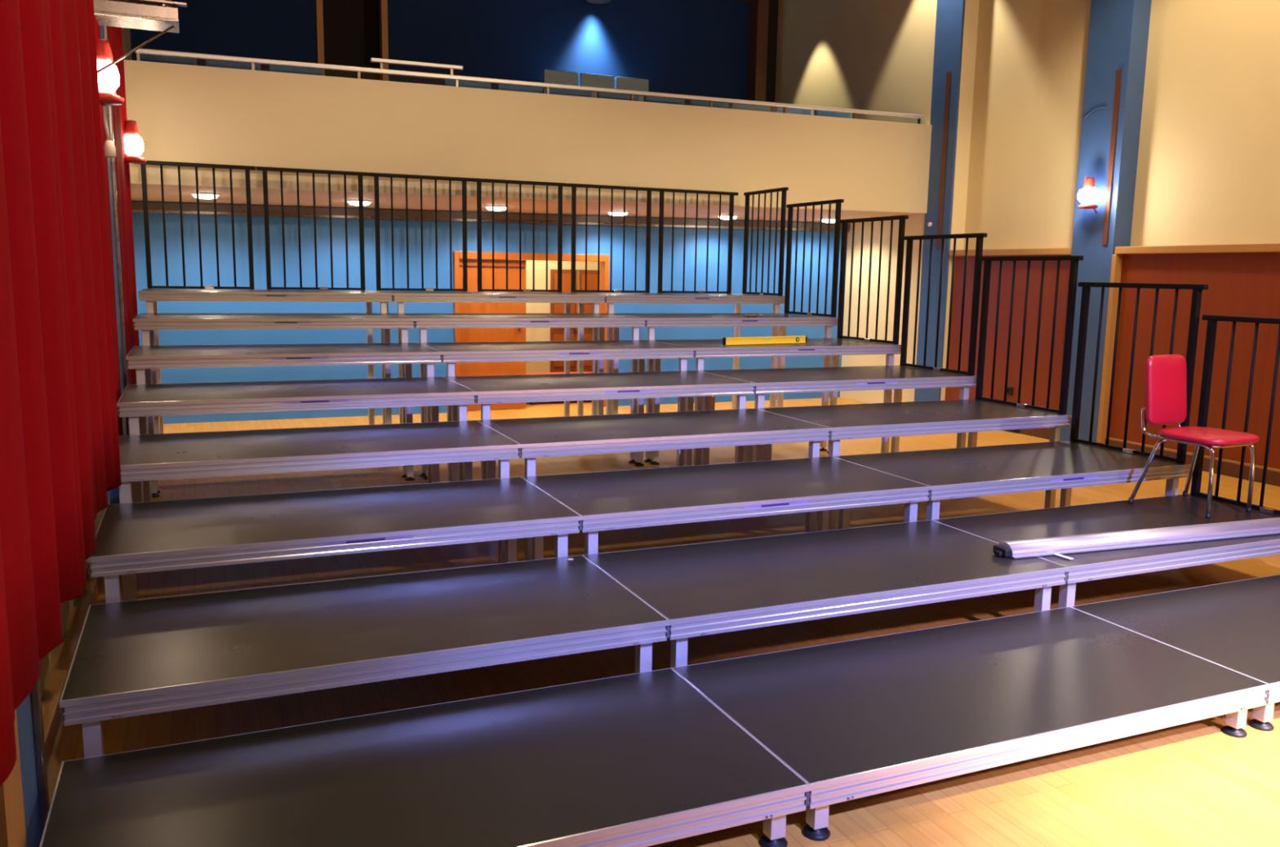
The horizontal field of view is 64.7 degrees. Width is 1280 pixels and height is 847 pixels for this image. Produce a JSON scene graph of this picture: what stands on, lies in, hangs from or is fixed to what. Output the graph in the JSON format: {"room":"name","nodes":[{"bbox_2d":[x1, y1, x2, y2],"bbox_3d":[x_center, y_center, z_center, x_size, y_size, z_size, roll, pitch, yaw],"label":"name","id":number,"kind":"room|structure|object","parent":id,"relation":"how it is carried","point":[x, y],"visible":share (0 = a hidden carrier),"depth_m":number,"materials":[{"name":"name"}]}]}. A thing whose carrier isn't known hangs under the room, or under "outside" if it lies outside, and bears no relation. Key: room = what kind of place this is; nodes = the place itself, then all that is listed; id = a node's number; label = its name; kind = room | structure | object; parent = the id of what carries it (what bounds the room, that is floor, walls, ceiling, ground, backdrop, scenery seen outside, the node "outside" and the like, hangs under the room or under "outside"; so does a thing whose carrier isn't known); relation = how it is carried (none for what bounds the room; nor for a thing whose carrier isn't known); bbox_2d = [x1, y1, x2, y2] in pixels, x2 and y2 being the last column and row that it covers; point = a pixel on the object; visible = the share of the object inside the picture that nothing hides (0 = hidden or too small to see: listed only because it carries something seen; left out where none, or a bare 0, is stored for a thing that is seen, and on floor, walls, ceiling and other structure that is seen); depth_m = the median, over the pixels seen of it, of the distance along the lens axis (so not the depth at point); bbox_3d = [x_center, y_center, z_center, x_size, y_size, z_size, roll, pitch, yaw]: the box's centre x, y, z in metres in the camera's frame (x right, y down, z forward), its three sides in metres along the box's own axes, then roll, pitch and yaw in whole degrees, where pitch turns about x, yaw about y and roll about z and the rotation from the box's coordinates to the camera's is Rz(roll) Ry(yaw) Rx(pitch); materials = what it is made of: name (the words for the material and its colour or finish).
{"room":"event venue","nodes":[
{"label":"event venue","id":0,"kind":"room"},
{"bbox_2d":[39,0,131,697],"bbox_3d":[-2.603,-2.428,3.907,0.290,6.900,19.200,-3,9,-23],"label":"wall","id":1,"kind":"structure","parent":0,"point":[46,663],"depth_m":4.41,"materials":[{"name":"beige paint"}]},
{"bbox_2d":[0,709,26,846],"bbox_3d":[-1.573,-2.136,2.063,0.110,6.900,0.235,-3,9,-23],"label":"trim","id":2,"kind":"structure","parent":1,"relation":"attached to","point":[12,823],"depth_m":2.54,"materials":[{"name":"brown wood"}]},
{"bbox_2d":[16,675,49,846],"bbox_3d":[-1.675,-2.175,2.313,0.125,6.900,0.300,-3,9,-23],"label":"trim","id":3,"kind":"structure","parent":1,"relation":"attached to","point":[29,713],"depth_m":2.86,"materials":[{"name":"blue paint"}]},
{"bbox_2d":[0,0,121,786],"bbox_3d":[-1.609,-2.060,2.446,0.141,5.364,4.040,-3,9,-23],"label":"curtain","id":4,"kind":"object","parent":1,"relation":"hanging from","point":[60,455],"visible":1,"depth_m":2.80,"materials":[{"name":"fabric"}]},
{"bbox_2d":[41,563,103,767],"bbox_3d":[-3.162,0.696,5.982,0.060,0.090,6.680,-3,9,-23],"label":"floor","id":5,"kind":"structure","parent":1,"relation":"attached to","point":[53,691],"depth_m":4.02,"materials":[{"name":"brown wood"}]},
{"bbox_2d":[94,15,123,435],"bbox_3d":[-2.928,-2.474,5.258,0.072,5.417,1.868,-3,9,-23],"label":"curtain","id":6,"kind":"object","parent":1,"relation":"hanging from","point":[97,28],"visible":0.1,"depth_m":6.09,"materials":[{"name":"fabric"}]},
{"bbox_2d":[93,0,186,72],"bbox_3d":[-2.690,-2.227,5.418,0.478,0.745,0.350,-3,9,-23],"label":"bracket","id":7,"kind":"object","parent":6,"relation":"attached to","point":[163,18],"visible":0.88,"depth_m":5.34,"materials":[{"name":"metal"}]},
{"bbox_2d":[99,25,128,504],"bbox_3d":[-3.457,-2.808,6.364,0.125,6.900,0.400,-3,9,-23],"label":"trim","id":8,"kind":"structure","parent":1,"relation":"attached to","point":[113,494],"depth_m":6.70,"materials":[{"name":"blue paint"}]},
{"bbox_2d":[106,0,139,384],"bbox_3d":[-3.884,-2.789,7.441,0.068,5.470,1.570,-3,9,-23],"label":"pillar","id":9,"kind":"structure","parent":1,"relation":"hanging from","point":[122,177],"depth_m":7.70,"materials":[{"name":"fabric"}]},
{"bbox_2d":[124,120,146,164],"bbox_3d":[-4.039,-2.224,8.031,0.202,0.386,0.202,4,9,18],"label":"wall lantern","id":10,"kind":"object","parent":1,"relation":"attached to","point":[133,143],"visible":0.88,"depth_m":7.98,"materials":[{"name":"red glass"}]},
{"bbox_2d":[95,38,124,157],"bbox_3d":[-2.928,-1.781,5.510,0.206,0.629,0.206,4,9,17],"label":"wall lantern","id":11,"kind":"object","parent":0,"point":[108,79],"visible":0.66,"depth_m":5.46,"materials":[{"name":"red glass"}]},
{"bbox_2d":[322,0,380,78],"bbox_3d":[-3.915,-4.739,13.508,1.200,2.800,0.100,-3,9,-23],"label":"wall","id":12,"kind":"structure","parent":0,"point":[351,28],"depth_m":13.42,"materials":[{"name":"brown wood"}]},
{"bbox_2d":[128,0,750,100],"bbox_3d":[-2.006,-5.330,13.621,8.760,4.000,0.150,-3,9,-23],"label":"wall","id":13,"kind":"structure","parent":0,"point":[689,47],"depth_m":13.74,"materials":[{"name":"blue paint"}]},
{"bbox_2d":[315,0,388,69],"bbox_3d":[-3.689,-4.655,12.970,0.880,2.700,0.180,-3,9,-23],"label":"door frame","id":14,"kind":"structure","parent":13,"relation":"in","point":[383,4],"depth_m":12.95,"materials":[{"name":"orange wood"}]},
{"bbox_2d":[586,0,610,4],"bbox_3d":[-0.588,-5.939,13.805,0.380,0.340,0.465,-3,9,-23],"label":"wall lamp","id":15,"kind":"object","parent":13,"relation":"attached to","point":[594,2],"visible":1,"depth_m":13.81,"materials":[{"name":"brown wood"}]},
{"bbox_2d":[728,0,755,3],"bbox_3d":[1.238,-6.299,14.701,0.930,0.190,0.195,-3,9,-23],"label":"trim","id":16,"kind":"structure","parent":13,"relation":"attached to","point":[741,1],"depth_m":14.88,"materials":[{"name":"brown wood"}]},
{"bbox_2d":[746,0,768,102],"bbox_3d":[1.752,-5.499,15.024,0.180,3.950,0.245,-3,9,-23],"label":"trim","id":17,"kind":"structure","parent":13,"relation":"attached to","point":[759,9],"depth_m":14.94,"materials":[{"name":"brown wood"}]},
{"bbox_2d":[765,0,778,102],"bbox_3d":[1.927,-5.522,15.203,0.265,3.950,0.055,-3,9,-23],"label":"trim","id":18,"kind":"structure","parent":13,"relation":"attached to","point":[773,4],"depth_m":15.19,"materials":[{"name":"brown wood"}]},
{"bbox_2d":[131,200,847,424],"bbox_3d":[-1.182,-1.400,12.281,8.950,2.450,0.150,-3,9,-23],"label":"wall","id":19,"kind":"structure","parent":0,"point":[172,221],"depth_m":11.48,"materials":[{"name":"blue paint"}]},
{"bbox_2d":[131,201,850,231],"bbox_3d":[-1.172,-2.431,12.007,8.749,0.184,0.058,-3,9,-23],"label":"trim","id":20,"kind":"structure","parent":19,"relation":"attached to","point":[137,206],"depth_m":11.55,"materials":[{"name":"wood"}]},
{"bbox_2d":[124,59,932,223],"bbox_3d":[-1.262,-3.070,12.144,8.749,1.174,3.760,-3,9,-23],"label":"balcony","id":21,"kind":"object","parent":19,"relation":"attached to","point":[181,113],"visible":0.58,"depth_m":10.12,"materials":[{"name":"beige paint"}]},
{"bbox_2d":[189,192,221,199],"bbox_3d":[-4.180,-2.187,9.716,0.280,0.048,0.280,-3,9,-23],"label":"recessed light","id":22,"kind":"object","parent":21,"relation":"attached to","point":[202,195],"visible":0.81,"depth_m":9.63,"materials":[{"name":"white paint"}]},
{"bbox_2d":[346,200,373,205],"bbox_3d":[-2.904,-2.281,10.447,0.280,0.048,0.280,-3,9,-23],"label":"recessed light","id":23,"kind":"object","parent":21,"relation":"attached to","point":[355,202],"visible":0.73,"depth_m":10.37,"materials":[{"name":"white paint"}]},
{"bbox_2d":[484,205,509,211],"bbox_3d":[-1.579,-2.367,11.115,0.280,0.048,0.280,-3,9,-23],"label":"recessed light","id":24,"kind":"object","parent":21,"relation":"attached to","point":[497,208],"visible":0.87,"depth_m":11.03,"materials":[{"name":"white paint"}]},
{"bbox_2d":[135,48,923,124],"bbox_3d":[-0.498,-3.430,10.404,8.430,0.231,0.060,-3,9,-23],"label":"balcony railing","id":25,"kind":"object","parent":21,"relation":"on","point":[147,55],"visible":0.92,"depth_m":9.92,"materials":[{"name":"metal"}]},
{"bbox_2d":[607,211,630,216],"bbox_3d":[-0.257,-2.463,11.856,0.280,0.048,0.280,-3,9,-23],"label":"recessed light","id":26,"kind":"object","parent":21,"relation":"attached to","point":[615,213],"visible":0.89,"depth_m":11.77,"materials":[{"name":"white paint"}]},
{"bbox_2d":[717,215,739,219],"bbox_3d":[1.085,-2.544,12.477,0.280,0.048,0.280,-3,9,-23],"label":"recessed light","id":27,"kind":"object","parent":21,"relation":"attached to","point":[722,217],"visible":0.69,"depth_m":12.40,"materials":[{"name":"white paint"}]},
{"bbox_2d":[819,218,835,222],"bbox_3d":[2.451,-2.619,13.043,0.280,0.048,0.280,-3,9,-23],"label":"recessed light","id":28,"kind":"object","parent":21,"relation":"attached to","point":[825,220],"visible":0.54,"depth_m":12.95,"materials":[{"name":"white paint"}]},
{"bbox_3d":[-1.924,-3.604,13.039,8.280,0.640,0.940,-3,9,-23],"label":"step","id":29,"kind":"structure","parent":21,"relation":"on","visible":0},
{"bbox_2d":[542,69,577,85],"bbox_3d":[-1.123,-4.327,13.504,0.498,0.680,0.450,-3,9,-23],"label":"balcony chair","id":30,"kind":"object","parent":29,"relation":"on","point":[554,77],"visible":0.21,"depth_m":13.26,"materials":[{"name":"plastic"}]},
{"bbox_2d":[579,73,613,88],"bbox_3d":[-0.656,-4.349,13.706,0.498,0.680,0.450,-3,9,-23],"label":"balcony chair","id":31,"kind":"object","parent":29,"relation":"on","point":[585,79],"visible":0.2,"depth_m":13.46,"materials":[{"name":"fabric"}]},
{"bbox_2d":[615,76,648,91],"bbox_3d":[-0.188,-4.371,13.909,0.498,0.680,0.450,-3,9,-23],"label":"balcony chair","id":32,"kind":"object","parent":29,"relation":"on","point":[621,83],"visible":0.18,"depth_m":13.66,"materials":[{"name":"fabric"}]},
{"bbox_2d":[453,251,609,410],"bbox_3d":[-1.309,-1.112,12.253,1.928,1.884,0.180,-3,9,-23],"label":"door","id":33,"kind":"structure","parent":19,"relation":"in","point":[461,335],"depth_m":12.03,"materials":[{"name":"orange wood"}]},
{"bbox_2d":[469,258,599,373],"bbox_3d":[-1.345,-1.506,13.213,3.200,2.380,1.700,-3,9,-23],"label":"wall","id":34,"kind":"structure","parent":0,"point":[531,334],"depth_m":14.02,"materials":[{"name":"beige paint"}]},
{"bbox_2d":[550,269,599,372],"bbox_3d":[-0.881,-1.313,14.281,0.818,1.699,0.090,-3,9,-23],"label":"door","id":35,"kind":"structure","parent":34,"relation":"in","point":[556,334],"depth_m":14.21,"materials":[{"name":"brown wood"}]},
{"bbox_2d":[46,397,1279,846],"bbox_3d":[1.559,0.859,6.253,9.400,0.150,19.200,-3,9,-23],"label":"floor","id":36,"kind":"structure","parent":0,"point":[1193,784],"depth_m":4.12,"materials":[{"name":"brown wood"}]},
{"bbox_2d":[137,288,393,434],"bbox_3d":[-3.276,-0.443,8.970,2.000,1.460,0.946,-3,9,-23],"label":"stage platform","id":37,"kind":"object","parent":36,"relation":"on","point":[151,296],"visible":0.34,"depth_m":8.56,"materials":[{"name":"silver metal"}]},
{"bbox_2d":[140,160,256,289],"bbox_3d":[-3.911,-1.746,8.960,0.984,1.098,0.061,-3,9,-23],"label":"guard railing","id":38,"kind":"object","parent":37,"relation":"on","point":[246,168],"visible":0.91,"depth_m":8.95,"materials":[{"name":"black metal"}]},
{"bbox_2d":[256,166,368,290],"bbox_3d":[-3.007,-1.789,9.351,0.984,1.098,0.061,-3,9,-23],"label":"guard railing","id":39,"kind":"object","parent":37,"relation":"on","point":[264,169],"visible":1,"depth_m":9.34,"materials":[{"name":"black metal"}]},
{"bbox_2d":[133,313,414,493],"bbox_3d":[-2.895,-0.220,8.112,2.000,1.285,0.946,-3,9,-23],"label":"stage platform","id":40,"kind":"object","parent":36,"relation":"on","point":[147,323],"visible":0.53,"depth_m":7.76,"materials":[{"name":"silver metal"}]},
{"bbox_2d":[125,342,442,502],"bbox_3d":[-2.514,0.010,7.258,2.000,1.095,0.946,-3,9,-23],"label":"stage platform","id":41,"kind":"object","parent":36,"relation":"on","point":[143,359],"visible":0.66,"depth_m":6.94,"materials":[{"name":"silver metal"}]},
{"bbox_2d":[116,377,476,502],"bbox_3d":[-2.135,0.232,6.404,2.000,0.919,0.946,-3,9,-23],"label":"stage platform","id":42,"kind":"object","parent":36,"relation":"on","point":[136,402],"visible":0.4,"depth_m":6.11,"materials":[{"name":"silver metal"}]},
{"bbox_2d":[118,420,519,599],"bbox_3d":[-1.760,0.455,5.562,2.000,0.740,0.946,-3,9,-23],"label":"stage platform","id":43,"kind":"object","parent":36,"relation":"on","point":[163,456],"visible":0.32,"depth_m":5.31,"materials":[{"name":"silver metal"}]},
{"bbox_2d":[87,477,581,603],"bbox_3d":[-1.379,0.678,4.707,2.000,0.562,0.946,-3,9,-23],"label":"stage platform","id":44,"kind":"object","parent":36,"relation":"on","point":[131,539],"visible":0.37,"depth_m":4.47,"materials":[{"name":"silver metal"}]},
{"bbox_2d":[59,555,669,758],"bbox_3d":[-0.998,0.904,3.851,2.000,0.382,0.946,-3,9,-23],"label":"stage platform","id":45,"kind":"object","parent":36,"relation":"on","point":[153,655],"visible":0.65,"depth_m":3.63,"materials":[{"name":"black metal"}]},
{"bbox_2d":[39,667,808,846],"bbox_3d":[-0.613,1.129,2.985,2.000,0.205,0.946,-3,9,-23],"label":"stage platform","id":46,"kind":"object","parent":36,"relation":"on","point":[644,759],"visible":1,"depth_m":2.93,"materials":[{"name":"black metal"}]},
{"bbox_2d":[377,290,605,423],"bbox_3d":[-1.442,-0.529,9.763,2.000,1.460,0.946,-3,9,-23],"label":"stage platform","id":47,"kind":"object","parent":36,"relation":"on","point":[399,296],"visible":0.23,"depth_m":9.33,"materials":[{"name":"silver metal"}]},
{"bbox_2d":[368,172,471,291],"bbox_3d":[-2.102,-1.831,9.742,0.984,1.098,0.061,-3,9,-23],"label":"guard railing","id":48,"kind":"object","parent":47,"relation":"on","point":[376,175],"visible":1,"depth_m":9.73,"materials":[{"name":"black metal"}]},
{"bbox_2d":[471,177,567,292],"bbox_3d":[-1.197,-1.874,10.134,0.984,1.098,0.061,-3,9,-23],"label":"guard railing","id":49,"kind":"object","parent":47,"relation":"on","point":[478,181],"visible":1,"depth_m":10.13,"materials":[{"name":"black metal"}]},
{"bbox_2d":[395,313,646,476],"bbox_3d":[-1.061,-0.306,8.906,2.000,1.285,0.946,-3,9,-23],"label":"stage platform","id":50,"kind":"object","parent":36,"relation":"on","point":[423,322],"visible":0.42,"depth_m":8.55,"materials":[{"name":"silver metal"}]},
{"bbox_2d":[417,340,695,482],"bbox_3d":[-0.680,-0.076,8.051,2.000,1.095,0.946,-3,9,-23],"label":"stage platform","id":51,"kind":"object","parent":36,"relation":"on","point":[453,353],"visible":0.57,"depth_m":7.74,"materials":[{"name":"silver metal"}]},
{"bbox_2d":[525,371,591,404],"bbox_3d":[-1.020,-0.463,13.105,1.040,0.360,0.490,-3,9,-23],"label":"bench","id":52,"kind":"object","parent":36,"relation":"on","point":[546,373],"visible":0.03,"depth_m":13.14,"materials":[{"name":"orange wood"}]},
{"bbox_2d":[444,370,755,481],"bbox_3d":[-0.301,0.146,7.197,2.000,0.919,0.946,-3,9,-23],"label":"stage platform","id":53,"kind":"object","parent":36,"relation":"on","point":[517,388],"visible":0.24,"depth_m":6.92,"materials":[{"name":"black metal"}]},
{"bbox_2d":[476,408,831,560],"bbox_3d":[0.074,0.368,6.355,2.000,0.740,0.946,-3,9,-23],"label":"stage platform","id":54,"kind":"object","parent":36,"relation":"on","point":[565,436],"visible":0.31,"depth_m":6.10,"materials":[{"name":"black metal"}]},
{"bbox_2d":[574,292,784,416],"bbox_3d":[0.392,-0.616,10.557,2.000,1.460,0.946,-3,9,-23],"label":"stage platform","id":55,"kind":"object","parent":36,"relation":"on","point":[611,299],"visible":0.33,"depth_m":10.21,"materials":[{"name":"silver metal"}]},
{"bbox_2d":[567,183,656,293],"bbox_3d":[-0.293,-1.917,10.525,0.984,1.098,0.061,-3,9,-23],"label":"guard railing","id":56,"kind":"object","parent":55,"relation":"on","point":[573,186],"visible":0.99,"depth_m":10.52,"materials":[{"name":"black metal"}]},
{"bbox_2d":[655,188,738,293],"bbox_3d":[0.612,-1.959,10.916,0.984,1.098,0.061,-3,9,-23],"label":"guard railing","id":57,"kind":"object","parent":55,"relation":"on","point":[661,191],"visible":1,"depth_m":10.91,"materials":[{"name":"black metal"}]},
{"bbox_2d":[742,186,788,296],"bbox_3d":[1.304,-1.920,10.731,0.061,1.098,0.860,-3,9,-23],"label":"guard railing","id":58,"kind":"object","parent":55,"relation":"on","point":[784,190],"visible":1,"depth_m":10.69,"materials":[{"name":"black metal"}]},
{"bbox_2d":[710,395,715,410],"bbox_3d":[0.878,-0.274,12.394,0.070,0.260,0.066,-3,9,-23],"label":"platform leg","id":59,"kind":"object","parent":36,"relation":"on","point":[713,397],"visible":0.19,"depth_m":12.37,"materials":[{"name":"brown wood"}]},
{"bbox_2d":[609,313,837,462],"bbox_3d":[0.773,-0.393,9.699,2.000,1.285,0.946,-3,9,-23],"label":"stage platform","id":60,"kind":"object","parent":36,"relation":"on","point":[653,320],"visible":0.56,"depth_m":9.37,"materials":[{"name":"silver metal"}]},
{"bbox_2d":[742,315,762,317],"bbox_3d":[1.046,-0.991,9.299,0.201,0.021,0.050,-4,10,-29],"label":"clamp","id":61,"kind":"object","parent":60,"relation":"on","point":[744,316],"visible":1,"depth_m":9.26,"materials":[{"name":"white metal"}]},
{"bbox_2d":[784,199,844,317],"bbox_3d":[1.674,-1.614,9.909,0.061,1.098,0.955,-3,9,-23],"label":"guard railing","id":62,"kind":"object","parent":60,"relation":"on","point":[838,202],"visible":1,"depth_m":9.85,"materials":[{"name":"black metal"}]},
{"bbox_2d":[522,456,931,559],"bbox_3d":[0.455,0.592,5.500,2.000,0.562,0.946,-3,9,-23],"label":"stage platform","id":63,"kind":"object","parent":36,"relation":"on","point":[608,500],"visible":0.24,"depth_m":5.28,"materials":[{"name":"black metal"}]},
{"bbox_2d":[650,337,901,466],"bbox_3d":[1.153,-0.163,8.845,2.000,1.095,0.946,-3,9,-23],"label":"stage platform","id":64,"kind":"object","parent":36,"relation":"on","point":[833,347],"visible":0.49,"depth_m":8.50,"materials":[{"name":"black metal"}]},
{"bbox_2d":[722,335,807,345],"bbox_3d":[1.058,-0.699,8.483,0.882,0.062,0.029,-4,10,-32],"label":"spirit level","id":65,"kind":"object","parent":64,"relation":"on","point":[767,340],"visible":1,"depth_m":8.46,"materials":[{"name":"yellow paint"}]},
{"bbox_2d":[836,215,908,344],"bbox_3d":[2.053,-1.290,9.069,0.061,1.098,0.955,-3,9,-23],"label":"guard railing","id":66,"kind":"object","parent":64,"relation":"on","point":[902,219],"visible":1,"depth_m":9.01,"materials":[{"name":"black metal"}]},
{"bbox_2d":[582,520,1067,667],"bbox_3d":[0.836,0.818,4.644,2.000,0.382,0.946,-3,9,-23],"label":"stage platform","id":67,"kind":"object","parent":36,"relation":"on","point":[719,587],"visible":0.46,"depth_m":4.44,"materials":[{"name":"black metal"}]},
{"bbox_2d":[697,365,976,465],"bbox_3d":[1.533,0.060,7.991,2.000,0.919,0.946,-3,9,-23],"label":"stage platform","id":68,"kind":"object","parent":36,"relation":"on","point":[897,378],"visible":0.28,"depth_m":7.72,"materials":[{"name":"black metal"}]},
{"bbox_2d":[899,233,986,375],"bbox_3d":[2.432,-0.980,8.228,0.061,1.098,0.955,-3,9,-23],"label":"guard railing","id":69,"kind":"object","parent":68,"relation":"on","point":[980,237],"visible":1,"depth_m":8.17,"materials":[{"name":"black metal"}]},
{"bbox_2d":[755,399,1071,530],"bbox_3d":[1.908,0.282,7.149,2.000,0.740,0.946,-3,9,-23],"label":"stage platform","id":70,"kind":"object","parent":36,"relation":"on","point":[971,416],"visible":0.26,"depth_m":6.90,"materials":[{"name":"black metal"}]},
{"bbox_2d":[975,255,1083,414],"bbox_3d":[2.805,-0.669,7.399,0.061,1.098,0.955,-3,9,-23],"label":"guard railing","id":71,"kind":"object","parent":70,"relation":"on","point":[1074,260],"visible":1,"depth_m":7.34,"materials":[{"name":"black metal"}]},
{"bbox_2d":[671,606,1269,841],"bbox_3d":[1.221,1.042,3.778,2.000,0.205,0.946,-3,9,-23],"label":"stage platform","id":72,"kind":"object","parent":36,"relation":"on","point":[857,718],"visible":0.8,"depth_m":3.60,"materials":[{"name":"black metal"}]},
{"bbox_2d":[831,440,1190,529],"bbox_3d":[2.289,0.506,6.293,2.000,0.562,0.946,-3,9,-23],"label":"stage platform","id":73,"kind":"object","parent":36,"relation":"on","point":[1064,465],"visible":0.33,"depth_m":6.08,"materials":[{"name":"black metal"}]},
{"bbox_2d":[1070,281,1208,463],"bbox_3d":[3.184,-0.358,6.556,0.061,1.098,0.955,-3,9,-23],"label":"guard railing","id":74,"kind":"object","parent":73,"relation":"on","point":[1197,289],"visible":0.98,"depth_m":6.58,"materials":[{"name":"black metal"}]},
{"bbox_2d":[931,493,1279,608],"bbox_3d":[2.670,0.727,5.437,2.000,0.390,0.946,-3,9,-23],"label":"stage platform","id":75,"kind":"object","parent":36,"relation":"on","point":[1180,510],"depth_m":5.26,"materials":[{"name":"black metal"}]},
{"bbox_2d":[992,517,1279,558],"bbox_3d":[2.670,0.557,5.085,2.110,0.060,0.122,-2,9,-19],"label":"beam","id":76,"kind":"structure","parent":75,"relation":"on","point":[1021,548],"depth_m":4.97,"materials":[{"name":"white metal"}]},
{"bbox_2d":[1128,354,1259,519],"bbox_3d":[3.188,0.056,5.763,0.518,0.861,0.530,-3,9,-27],"label":"chair","id":77,"kind":"object","parent":75,"relation":"on","point":[1166,375],"visible":1,"depth_m":5.84,"materials":[{"name":"plastic"}]},
{"bbox_2d":[1190,315,1279,515],"bbox_3d":[3.563,-0.043,5.714,0.061,1.098,0.955,-3,9,-23],"label":"guard railing","id":78,"kind":"object","parent":75,"relation":"on","point":[1211,320],"visible":1,"depth_m":5.95,"materials":[{"name":"black metal"}]},
{"bbox_2d":[1070,574,1279,731],"bbox_3d":[3.054,0.956,4.572,2.000,0.205,0.946,-3,9,-23],"label":"stage platform","id":79,"kind":"object","parent":36,"relation":"on","point":[1234,625],"visible":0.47,"depth_m":4.40,"materials":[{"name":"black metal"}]},
{"bbox_2d":[774,0,1279,403],"bbox_3d":[5.746,-2.821,7.519,0.400,6.900,19.200,-3,9,-23],"label":"wall","id":80,"kind":"structure","parent":0,"point":[1208,171],"depth_m":10.85,"materials":[{"name":"beige paint"}]},
{"bbox_2d":[914,0,964,401],"bbox_3d":[3.684,-3.518,11.963,0.295,6.900,0.455,-3,9,-23],"label":"trim","id":81,"kind":"structure","parent":80,"relation":"attached to","point":[949,13],"depth_m":11.97,"materials":[{"name":"blue paint"}]},
{"bbox_2d":[945,248,1071,439],"bbox_3d":[4.092,-0.930,11.264,0.225,2.000,1.830,-3,9,-23],"label":"wall panel","id":82,"kind":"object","parent":80,"relation":"attached to","point":[1051,267],"depth_m":11.06,"materials":[{"name":"brown wood"}]},
{"bbox_2d":[1004,386,1013,395],"bbox_3d":[4.083,-0.360,11.208,0.044,0.090,0.100,-3,9,-23],"label":"wall socket","id":83,"kind":"object","parent":80,"relation":"attached to","point":[1009,392],"visible":0.54,"depth_m":11.18,"materials":[{"name":"black plastic"}]},
{"bbox_2d":[1004,429,1018,433],"bbox_3d":[4.024,0.010,11.343,0.026,0.105,0.600,-3,9,-23],"label":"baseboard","id":84,"kind":"structure","parent":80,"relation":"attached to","point":[1016,431],"depth_m":11.11,"materials":[{"name":"black rubber"}]},
{"bbox_2d":[1077,176,1100,213],"bbox_3d":[4.375,-2.231,9.844,0.204,0.352,0.204,4,9,21],"label":"wall lantern","id":85,"kind":"object","parent":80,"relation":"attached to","point":[1089,195],"visible":1,"depth_m":9.79,"materials":[{"name":"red glass"}]},
{"bbox_2d":[1059,0,1151,442],"bbox_3d":[4.620,-3.186,9.841,0.290,6.900,0.510,-3,9,-23],"label":"pillar","id":86,"kind":"structure","parent":80,"relation":"attached to","point":[1118,35],"depth_m":9.81,"materials":[{"name":"blue paint"}]},
{"bbox_2d":[1096,243,1279,486],"bbox_3d":[7.044,0.121,4.549,0.230,2.000,11.950,-3,9,-23],"label":"wall panel","id":87,"kind":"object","parent":80,"relation":"attached to","point":[1242,280],"depth_m":8.98,"materials":[{"name":"brown wood"}]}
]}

